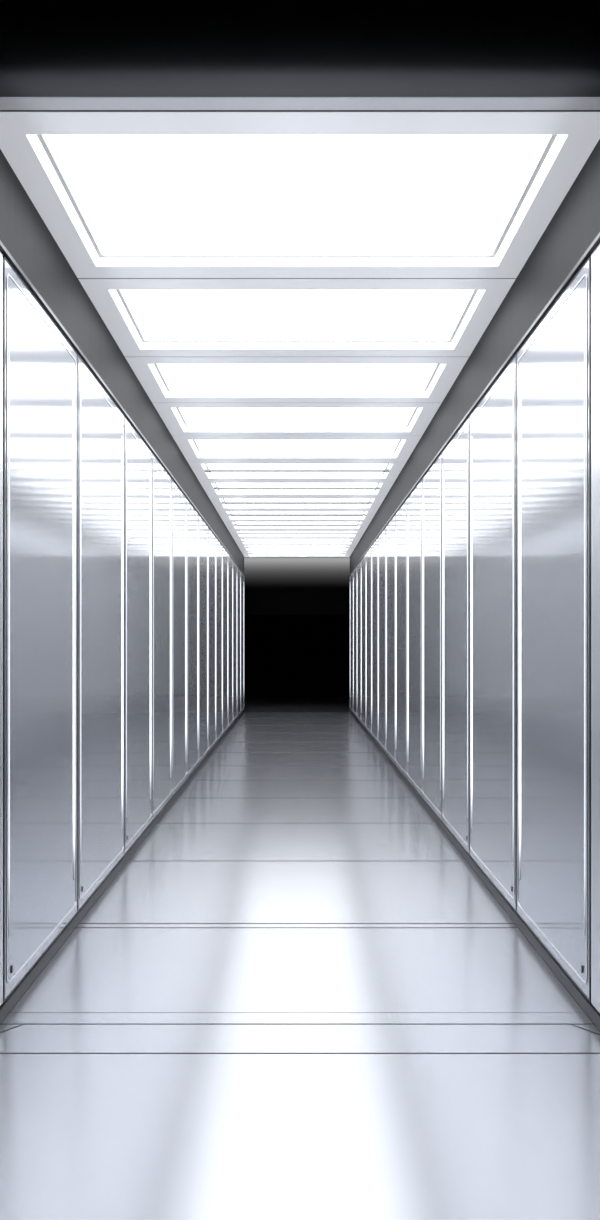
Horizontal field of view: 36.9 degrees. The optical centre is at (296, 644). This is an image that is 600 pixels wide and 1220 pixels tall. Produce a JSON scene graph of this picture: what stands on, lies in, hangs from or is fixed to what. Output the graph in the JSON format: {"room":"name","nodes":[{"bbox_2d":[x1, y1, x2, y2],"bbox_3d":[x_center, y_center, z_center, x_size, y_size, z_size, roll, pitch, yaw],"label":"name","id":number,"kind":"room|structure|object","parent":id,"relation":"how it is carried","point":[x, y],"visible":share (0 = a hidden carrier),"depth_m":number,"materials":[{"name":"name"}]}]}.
{"room":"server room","nodes":[
{"label":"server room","id":0,"kind":"room"},
{"bbox_2d":[244,615,349,696],"bbox_3d":[0.000,-0.210,26.490,4.800,3.588,0.060,0,0,0],"label":"wall","id":1,"kind":"structure","parent":0,"point":[285,655],"depth_m":26.46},
{"bbox_2d":[244,557,349,614],"bbox_3d":[0.000,-1.404,20.786,4.800,1.400,0.770,0,0,0],"label":"wall end header","id":2,"kind":"structure","parent":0,"point":[272,585],"depth_m":21.10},
{"bbox_2d":[0,697,599,1219],"bbox_3d":[0.000,1.553,12.280,4.800,0.061,28.560,0,0,0],"label":"floor","id":3,"kind":"structure","parent":0,"point":[296,998],"depth_m":3.57,"materials":[{"name":"white tile"}]},
{"bbox_2d":[0,0,599,96],"bbox_3d":[0.000,-2.805,3.169,5.200,1.598,0.250,0,0,0],"label":"ceiling","id":4,"kind":"structure","parent":0,"point":[49,48],"depth_m":3.13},
{"bbox_2d":[0,97,599,109],"bbox_3d":[0.000,-2.064,3.334,2.680,0.120,0.080,0,0,0],"label":"trim","id":5,"kind":"structure","parent":4,"relation":"attached to","point":[6,103],"depth_m":3.33,"materials":[{"name":"silver metal"}]},
{"bbox_2d":[0,110,599,474],"bbox_3d":[0.000,-2.105,11.850,2.680,0.198,17.102,0,0,0],"label":"ceiling","id":6,"kind":"structure","parent":0,"point":[0,110],"depth_m":3.38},
{"bbox_2d":[78,279,515,356],"bbox_3d":[0.000,-2.044,5.594,2.400,0.080,1.327,0,0,0],"label":"ceiling light","id":7,"kind":"object","parent":6,"relation":"attached to","point":[144,317],"visible":0.91,"depth_m":5.59,"materials":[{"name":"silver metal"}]},
{"bbox_2d":[120,290,473,340],"bbox_3d":[0.000,-2.075,5.594,2.129,0.018,1.027,0,0,0],"label":"diffuser","id":8,"kind":"object","parent":7,"relation":"attached to","point":[155,315],"depth_m":5.63,"materials":[{"name":"white plastic"}]},
{"bbox_2d":[125,357,468,402],"bbox_3d":[0.000,-2.044,6.858,2.400,0.080,1.176,0,0,0],"label":"ceiling light","id":9,"kind":"object","parent":6,"relation":"attached to","point":[163,379],"visible":0.88,"depth_m":6.95,"materials":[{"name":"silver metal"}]},
{"bbox_2d":[157,364,436,389],"bbox_3d":[0.000,-2.075,6.858,2.129,0.018,0.876,0,0,0],"label":"diffuser","id":10,"kind":"object","parent":9,"relation":"attached to","point":[173,376],"depth_m":6.93,"materials":[{"name":"white plastic"}]},
{"bbox_2d":[153,403,440,435],"bbox_3d":[0.000,-2.044,8.041,2.400,0.080,1.165,0,0,0],"label":"ceiling light","id":11,"kind":"object","parent":6,"relation":"attached to","point":[181,419],"visible":0.86,"depth_m":8.17,"materials":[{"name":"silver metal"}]},
{"bbox_2d":[179,408,414,425],"bbox_3d":[0.000,-2.075,8.041,2.129,0.018,0.865,0,0,0],"label":"diffuser","id":12,"kind":"object","parent":11,"relation":"attached to","point":[188,416],"depth_m":8.14,"materials":[{"name":"white plastic"}]},
{"bbox_2d":[172,436,421,460],"bbox_3d":[0.000,-2.044,9.218,2.400,0.080,1.165,0,0,0],"label":"ceiling light","id":13,"kind":"object","parent":6,"relation":"attached to","point":[193,448],"visible":0.84,"depth_m":9.37,"materials":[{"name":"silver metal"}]},
{"bbox_2d":[195,440,398,451],"bbox_3d":[0.000,-2.075,9.218,2.129,0.018,0.865,0,0,0],"label":"diffuser","id":14,"kind":"object","parent":13,"relation":"attached to","point":[200,445],"depth_m":9.32,"materials":[{"name":"white plastic"}]},
{"bbox_2d":[187,461,406,480],"bbox_3d":[0.000,-2.044,10.395,2.400,0.080,1.165,0,0,0],"label":"ceiling light","id":15,"kind":"object","parent":6,"relation":"attached to","point":[202,470],"visible":0.91,"depth_m":10.46,"materials":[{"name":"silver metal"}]},
{"bbox_2d":[207,464,386,472],"bbox_3d":[0.000,-2.075,10.395,2.129,0.018,0.865,0,0,0],"label":"diffuser","id":16,"kind":"object","parent":15,"relation":"attached to","point":[209,466],"depth_m":10.42,"materials":[{"name":"white plastic"}]},
{"bbox_2d":[199,481,394,496],"bbox_3d":[0.000,-2.044,11.572,2.400,0.080,1.165,0,0,0],"label":"ceiling light","id":17,"kind":"object","parent":6,"relation":"attached to","point":[212,488],"visible":0.91,"depth_m":11.66,"materials":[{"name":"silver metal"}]},
{"bbox_2d":[217,483,376,486],"bbox_3d":[0.000,-2.075,11.572,2.129,0.018,0.865,0,0,0],"label":"diffuser","id":18,"kind":"object","parent":17,"relation":"attached to","point":[218,484],"depth_m":11.61,"materials":[{"name":"white plastic"}]},
{"bbox_2d":[209,497,384,509],"bbox_3d":[0.000,-2.044,12.749,2.400,0.080,1.165,0,0,0],"label":"ceiling light","id":19,"kind":"object","parent":6,"relation":"attached to","point":[220,503],"visible":0.9,"depth_m":12.93,"materials":[{"name":"white plastic"}]},
{"bbox_2d":[225,499,368,501],"bbox_3d":[0.000,-2.075,12.749,2.129,0.018,0.865,0,0,0],"label":"diffuser","id":20,"kind":"object","parent":19,"relation":"attached to","point":[226,500],"depth_m":12.87,"materials":[{"name":"white plastic"}]},
{"bbox_2d":[217,510,376,520],"bbox_3d":[0.000,-2.044,13.927,2.400,0.080,1.165,0,0,0],"label":"ceiling light","id":21,"kind":"object","parent":6,"relation":"attached to","point":[226,515],"visible":0.82,"depth_m":14.14,"materials":[{"name":"white plastic"}]},
{"bbox_2d":[230,511,363,513],"bbox_3d":[0.000,-2.075,13.927,2.129,0.018,0.865,0,0,0],"label":"diffuser","id":22,"kind":"object","parent":21,"relation":"attached to","point":[231,512],"depth_m":14.03,"materials":[{"name":"white plastic"}]},
{"bbox_2d":[223,521,370,529],"bbox_3d":[0.000,-2.044,15.104,2.400,0.080,1.165,0,0,0],"label":"ceiling light","id":23,"kind":"object","parent":6,"relation":"attached to","point":[231,525],"visible":0.71,"depth_m":15.30,"materials":[{"name":"white plastic"}]},
{"bbox_2d":[236,522,357,523],"bbox_3d":[0.000,-2.075,15.104,2.129,0.018,0.865,0,0,0],"label":"diffuser","id":24,"kind":"object","parent":23,"relation":"attached to","point":[236,522],"depth_m":15.24,"materials":[{"name":"white plastic"}]},
{"bbox_2d":[229,530,364,537],"bbox_3d":[0.000,-2.044,16.281,2.400,0.080,1.165,0,0,0],"label":"ceiling light","id":25,"kind":"object","parent":6,"relation":"attached to","point":[235,533],"visible":0.71,"depth_m":16.53,"materials":[{"name":"white plastic"}]},
{"bbox_2d":[240,531,353,532],"bbox_3d":[0.000,-2.075,16.281,2.129,0.018,0.865,0,0,0],"label":"diffuser","id":26,"kind":"object","parent":25,"relation":"attached to","point":[240,531],"depth_m":16.40,"materials":[{"name":"white plastic"}]},
{"bbox_2d":[233,538,360,544],"bbox_3d":[0.000,-2.044,17.458,2.400,0.080,1.165,0,0,0],"label":"ceiling light","id":27,"kind":"object","parent":6,"relation":"attached to","point":[239,541],"visible":0.83,"depth_m":17.62,"materials":[{"name":"white plastic"}]},
{"bbox_2d":[244,539,349,539],"bbox_3d":[0.000,-2.075,17.458,2.129,0.018,0.865,0,0,0],"label":"diffuser","id":28,"kind":"object","parent":27,"relation":"attached to","point":[244,539],"depth_m":17.63,"materials":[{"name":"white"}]},
{"bbox_2d":[237,545,356,550],"bbox_3d":[0.000,-2.044,18.635,2.400,0.080,1.165,0,0,0],"label":"ceiling light","id":29,"kind":"object","parent":6,"relation":"attached to","point":[241,547],"visible":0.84,"depth_m":18.88,"materials":[{"name":"white plastic"}]},
{"bbox_2d":[248,546,345,546],"bbox_3d":[0.000,-2.075,18.635,2.129,0.018,0.865,0,0,0],"label":"diffuser","id":30,"kind":"object","parent":29,"relation":"attached to","point":[248,546],"depth_m":18.88,"materials":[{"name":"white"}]},
{"bbox_2d":[241,551,352,556],"bbox_3d":[0.000,-2.044,19.813,2.400,0.080,1.165,0,0,0],"label":"ceiling light","id":31,"kind":"object","parent":6,"relation":"attached to","point":[245,553],"visible":0.83,"depth_m":20.10,"materials":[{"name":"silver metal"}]},
{"bbox_2d":[251,552,342,552],"bbox_3d":[0.000,-2.075,19.813,2.129,0.018,0.865,0,0,0],"label":"diffuser","id":32,"kind":"object","parent":31,"relation":"attached to","point":[251,552],"depth_m":20.10,"materials":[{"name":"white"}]},
{"bbox_2d":[0,112,599,277],"bbox_3d":[0.000,-2.044,4.153,2.400,0.080,1.532,0,0,0],"label":"ceiling light","id":33,"kind":"object","parent":6,"relation":"attached to","point":[120,194],"visible":0.99,"depth_m":4.07,"materials":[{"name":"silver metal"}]},
{"bbox_2d":[43,135,550,254],"bbox_3d":[0.000,-2.075,4.153,2.129,0.018,1.232,0,0,0],"label":"diffuser","id":34,"kind":"object","parent":33,"relation":"attached to","point":[129,194],"depth_m":4.10,"materials":[{"name":"white plastic"}]},
{"bbox_3d":[-1.290,-0.300,11.848,0.100,3.648,17.107,0,0,0],"label":"wall","id":35,"kind":"structure","parent":0,"visible":0},
{"bbox_2d":[0,251,2,1005],"bbox_3d":[-1.220,-0.066,3.485,0.040,3.060,0.383,0,0,0],"label":"trim","id":36,"kind":"structure","parent":35,"relation":"attached to","point":[1,254],"depth_m":3.65,"materials":[{"name":"grey metal"}]},
{"bbox_2d":[3,256,77,1001],"bbox_3d":[-1.215,-0.066,4.304,0.040,3.060,1.236,0,0,0],"label":"reflective panel","id":37,"kind":"object","parent":35,"relation":"attached to","point":[40,364],"visible":1,"depth_m":4.13,"materials":[{"name":"metal"}]},
{"bbox_2d":[78,354,124,911],"bbox_3d":[-1.215,-0.066,5.594,0.040,3.060,1.333,0,0,0],"label":"reflective panel","id":38,"kind":"object","parent":35,"relation":"attached to","point":[101,423],"visible":0.98,"depth_m":5.47,"materials":[{"name":"metal"}]},
{"bbox_2d":[0,149,243,571],"bbox_3d":[-1.218,-1.810,11.848,0.044,0.379,17.107,0,0,0],"label":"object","id":39,"kind":"structure","parent":35,"relation":"attached to","point":[23,232],"depth_m":5.02,"materials":[{"name":"metal"}]},
{"bbox_2d":[0,710,243,1023],"bbox_3d":[-1.216,1.497,11.848,0.048,0.054,17.107,0,0,0],"label":"baseboard","id":40,"kind":"structure","parent":35,"relation":"attached to","point":[6,1007],"depth_m":5.03,"materials":[{"name":"grey metal"}]},
{"bbox_2d":[0,241,244,573],"bbox_3d":[-1.213,-1.609,11.848,0.054,0.018,17.107,0,0,0],"label":"trim","id":41,"kind":"structure","parent":35,"relation":"attached to","point":[4,251],"depth_m":5.03,"materials":[{"name":"grey metal"}]},
{"bbox_2d":[125,417,151,853],"bbox_3d":[-1.215,-0.066,6.858,0.040,3.060,1.182,0,0,0],"label":"reflective panel","id":42,"kind":"object","parent":35,"relation":"attached to","point":[138,456],"visible":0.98,"depth_m":6.77,"materials":[{"name":"metal"}]},
{"bbox_2d":[152,453,171,821],"bbox_3d":[-1.215,-0.066,8.041,0.040,3.060,1.171,0,0,0],"label":"reflective panel","id":43,"kind":"object","parent":35,"relation":"attached to","point":[161,480],"visible":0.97,"depth_m":7.91,"materials":[{"name":"metal"}]},
{"bbox_2d":[172,479,186,796],"bbox_3d":[-1.215,-0.066,9.218,0.040,3.060,1.171,0,0,0],"label":"reflective panel","id":44,"kind":"object","parent":35,"relation":"attached to","point":[179,501],"visible":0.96,"depth_m":9.12,"materials":[{"name":"metal"}]},
{"bbox_2d":[187,499,198,778],"bbox_3d":[-1.215,-0.066,10.395,0.040,3.060,1.171,0,0,0],"label":"reflective panel","id":45,"kind":"object","parent":35,"relation":"attached to","point":[192,515],"visible":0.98,"depth_m":10.34,"materials":[{"name":"metal"}]},
{"bbox_2d":[199,515,207,763],"bbox_3d":[-1.215,-0.066,11.572,0.040,3.060,1.171,0,0,0],"label":"reflective panel","id":46,"kind":"object","parent":35,"relation":"attached to","point":[203,528],"visible":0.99,"depth_m":11.55,"materials":[{"name":"metal"}]},
{"bbox_2d":[208,527,215,752],"bbox_3d":[-1.215,-0.066,12.749,0.040,3.060,1.171,0,0,0],"label":"reflective panel","id":47,"kind":"object","parent":35,"relation":"attached to","point":[211,537],"visible":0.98,"depth_m":12.63,"materials":[{"name":"metal"}]},
{"bbox_2d":[216,538,222,742],"bbox_3d":[-1.215,-0.066,13.927,0.040,3.060,1.171,0,0,0],"label":"reflective panel","id":48,"kind":"object","parent":35,"relation":"attached to","point":[219,548],"visible":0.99,"depth_m":13.94,"materials":[{"name":"metal"}]},
{"bbox_2d":[223,547,227,734],"bbox_3d":[-1.215,-0.066,15.104,0.040,3.060,1.171,0,0,0],"label":"reflective panel","id":49,"kind":"object","parent":35,"relation":"attached to","point":[225,553],"visible":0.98,"depth_m":15.11,"materials":[{"name":"metal"}]},
{"bbox_2d":[228,554,232,728],"bbox_3d":[-1.215,-0.066,16.281,0.040,3.060,1.171,0,0,0],"label":"reflective panel","id":50,"kind":"object","parent":35,"relation":"attached to","point":[230,560],"visible":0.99,"depth_m":16.24,"materials":[{"name":"metal"}]},
{"bbox_2d":[233,560,236,722],"bbox_3d":[-1.215,-0.066,17.458,0.040,3.060,1.171,0,0,0],"label":"reflective panel","id":51,"kind":"object","parent":35,"relation":"attached to","point":[234,563],"visible":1,"depth_m":17.28,"materials":[{"name":"metal"}]},
{"bbox_2d":[237,566,240,717],"bbox_3d":[-1.215,-0.066,18.635,0.040,3.060,1.171,0,0,0],"label":"reflective panel","id":52,"kind":"object","parent":35,"relation":"attached to","point":[238,568],"visible":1,"depth_m":18.46,"materials":[{"name":"metal"}]},
{"bbox_2d":[241,571,243,712],"bbox_3d":[-1.215,-0.066,19.813,0.040,3.060,1.171,0,0,0],"label":"reflective panel","id":53,"kind":"object","parent":35,"relation":"attached to","point":[242,574],"visible":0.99,"depth_m":19.82,"materials":[{"name":"metal"}]},
{"bbox_3d":[1.290,-0.300,11.848,0.100,3.648,17.107,0,0,0],"label":"wall","id":54,"kind":"structure","parent":0,"visible":0},
{"bbox_2d":[350,571,352,712],"bbox_3d":[1.215,-0.066,19.813,0.040,3.060,1.171,0,0,0],"label":"reflective panel","id":55,"kind":"object","parent":54,"relation":"attached to","point":[351,574],"visible":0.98,"depth_m":19.82,"materials":[{"name":"metal"}]},
{"bbox_2d":[353,566,356,717],"bbox_3d":[1.215,-0.066,18.635,0.040,3.060,1.171,0,0,0],"label":"reflective panel","id":56,"kind":"object","parent":54,"relation":"attached to","point":[355,568],"visible":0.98,"depth_m":18.46,"materials":[{"name":"metal"}]},
{"bbox_2d":[357,560,360,722],"bbox_3d":[1.215,-0.066,17.458,0.040,3.060,1.171,0,0,0],"label":"reflective panel","id":57,"kind":"object","parent":54,"relation":"attached to","point":[359,563],"visible":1,"depth_m":17.28,"materials":[{"name":"metal"}]},
{"bbox_2d":[361,554,365,728],"bbox_3d":[1.215,-0.066,16.281,0.040,3.060,1.171,0,0,0],"label":"reflective panel","id":58,"kind":"object","parent":54,"relation":"attached to","point":[363,560],"visible":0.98,"depth_m":16.24,"materials":[{"name":"metal"}]},
{"bbox_2d":[366,547,370,734],"bbox_3d":[1.215,-0.066,15.104,0.040,3.060,1.171,0,0,0],"label":"reflective panel","id":59,"kind":"object","parent":54,"relation":"attached to","point":[368,553],"visible":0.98,"depth_m":15.11,"materials":[{"name":"metal"}]},
{"bbox_2d":[371,538,377,742],"bbox_3d":[1.215,-0.066,13.927,0.040,3.060,1.171,0,0,0],"label":"reflective panel","id":60,"kind":"object","parent":54,"relation":"attached to","point":[374,548],"visible":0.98,"depth_m":13.94,"materials":[{"name":"metal"}]},
{"bbox_2d":[378,527,385,752],"bbox_3d":[1.215,-0.066,12.749,0.040,3.060,1.171,0,0,0],"label":"reflective panel","id":61,"kind":"object","parent":54,"relation":"attached to","point":[382,537],"visible":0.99,"depth_m":12.63,"materials":[{"name":"metal"}]},
{"bbox_2d":[386,515,394,763],"bbox_3d":[1.215,-0.066,11.572,0.040,3.060,1.171,0,0,0],"label":"reflective panel","id":62,"kind":"object","parent":54,"relation":"attached to","point":[390,528],"visible":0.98,"depth_m":11.55,"materials":[{"name":"metal"}]},
{"bbox_2d":[395,499,406,778],"bbox_3d":[1.215,-0.066,10.395,0.040,3.060,1.171,0,0,0],"label":"reflective panel","id":63,"kind":"object","parent":54,"relation":"attached to","point":[401,514],"visible":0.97,"depth_m":10.33,"materials":[{"name":"metal"}]},
{"bbox_2d":[407,479,421,796],"bbox_3d":[1.215,-0.066,9.218,0.040,3.060,1.171,0,0,0],"label":"reflective panel","id":64,"kind":"object","parent":54,"relation":"attached to","point":[414,501],"visible":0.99,"depth_m":9.12,"materials":[{"name":"metal"}]},
{"bbox_2d":[422,453,441,821],"bbox_3d":[1.215,-0.066,8.041,0.040,3.060,1.171,0,0,0],"label":"reflective panel","id":65,"kind":"object","parent":54,"relation":"attached to","point":[432,480],"visible":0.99,"depth_m":7.97,"materials":[{"name":"metal"}]},
{"bbox_2d":[442,417,468,853],"bbox_3d":[1.215,-0.066,6.858,0.040,3.060,1.182,0,0,0],"label":"reflective panel","id":66,"kind":"object","parent":54,"relation":"attached to","point":[455,456],"visible":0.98,"depth_m":6.77,"materials":[{"name":"metal"}]},
{"bbox_2d":[349,232,599,573],"bbox_3d":[1.213,-1.609,11.848,0.054,0.018,17.107,0,0,0],"label":"trim","id":67,"kind":"structure","parent":54,"relation":"attached to","point":[596,241],"depth_m":4.92,"materials":[{"name":"grey metal"}]},
{"bbox_2d":[350,139,599,571],"bbox_3d":[1.218,-1.810,11.848,0.044,0.379,17.107,0,0,0],"label":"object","id":68,"kind":"structure","parent":54,"relation":"attached to","point":[575,224],"depth_m":4.95,"materials":[{"name":"metal"}]},
{"bbox_2d":[350,710,599,1030],"bbox_3d":[1.216,1.497,11.848,0.048,0.054,17.107,0,0,0],"label":"baseboard","id":69,"kind":"structure","parent":54,"relation":"attached to","point":[587,1007],"depth_m":4.93,"materials":[{"name":"grey metal"}]},
{"bbox_2d":[469,354,515,911],"bbox_3d":[1.215,-0.066,5.594,0.040,3.060,1.333,0,0,0],"label":"reflective panel","id":70,"kind":"object","parent":54,"relation":"attached to","point":[492,423],"visible":0.98,"depth_m":5.50,"materials":[{"name":"metal"}]},
{"bbox_2d":[516,256,590,1001],"bbox_3d":[1.215,-0.066,4.304,0.040,3.060,1.236,0,0,0],"label":"reflective panel","id":71,"kind":"object","parent":54,"relation":"attached to","point":[553,364],"visible":0.98,"depth_m":4.16,"materials":[{"name":"metal"}]},
{"bbox_2d":[591,243,599,1012],"bbox_3d":[1.220,-0.066,3.485,0.040,3.060,0.383,0,0,0],"label":"trim","id":72,"kind":"structure","parent":54,"relation":"attached to","point":[595,256],"depth_m":3.62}
]}

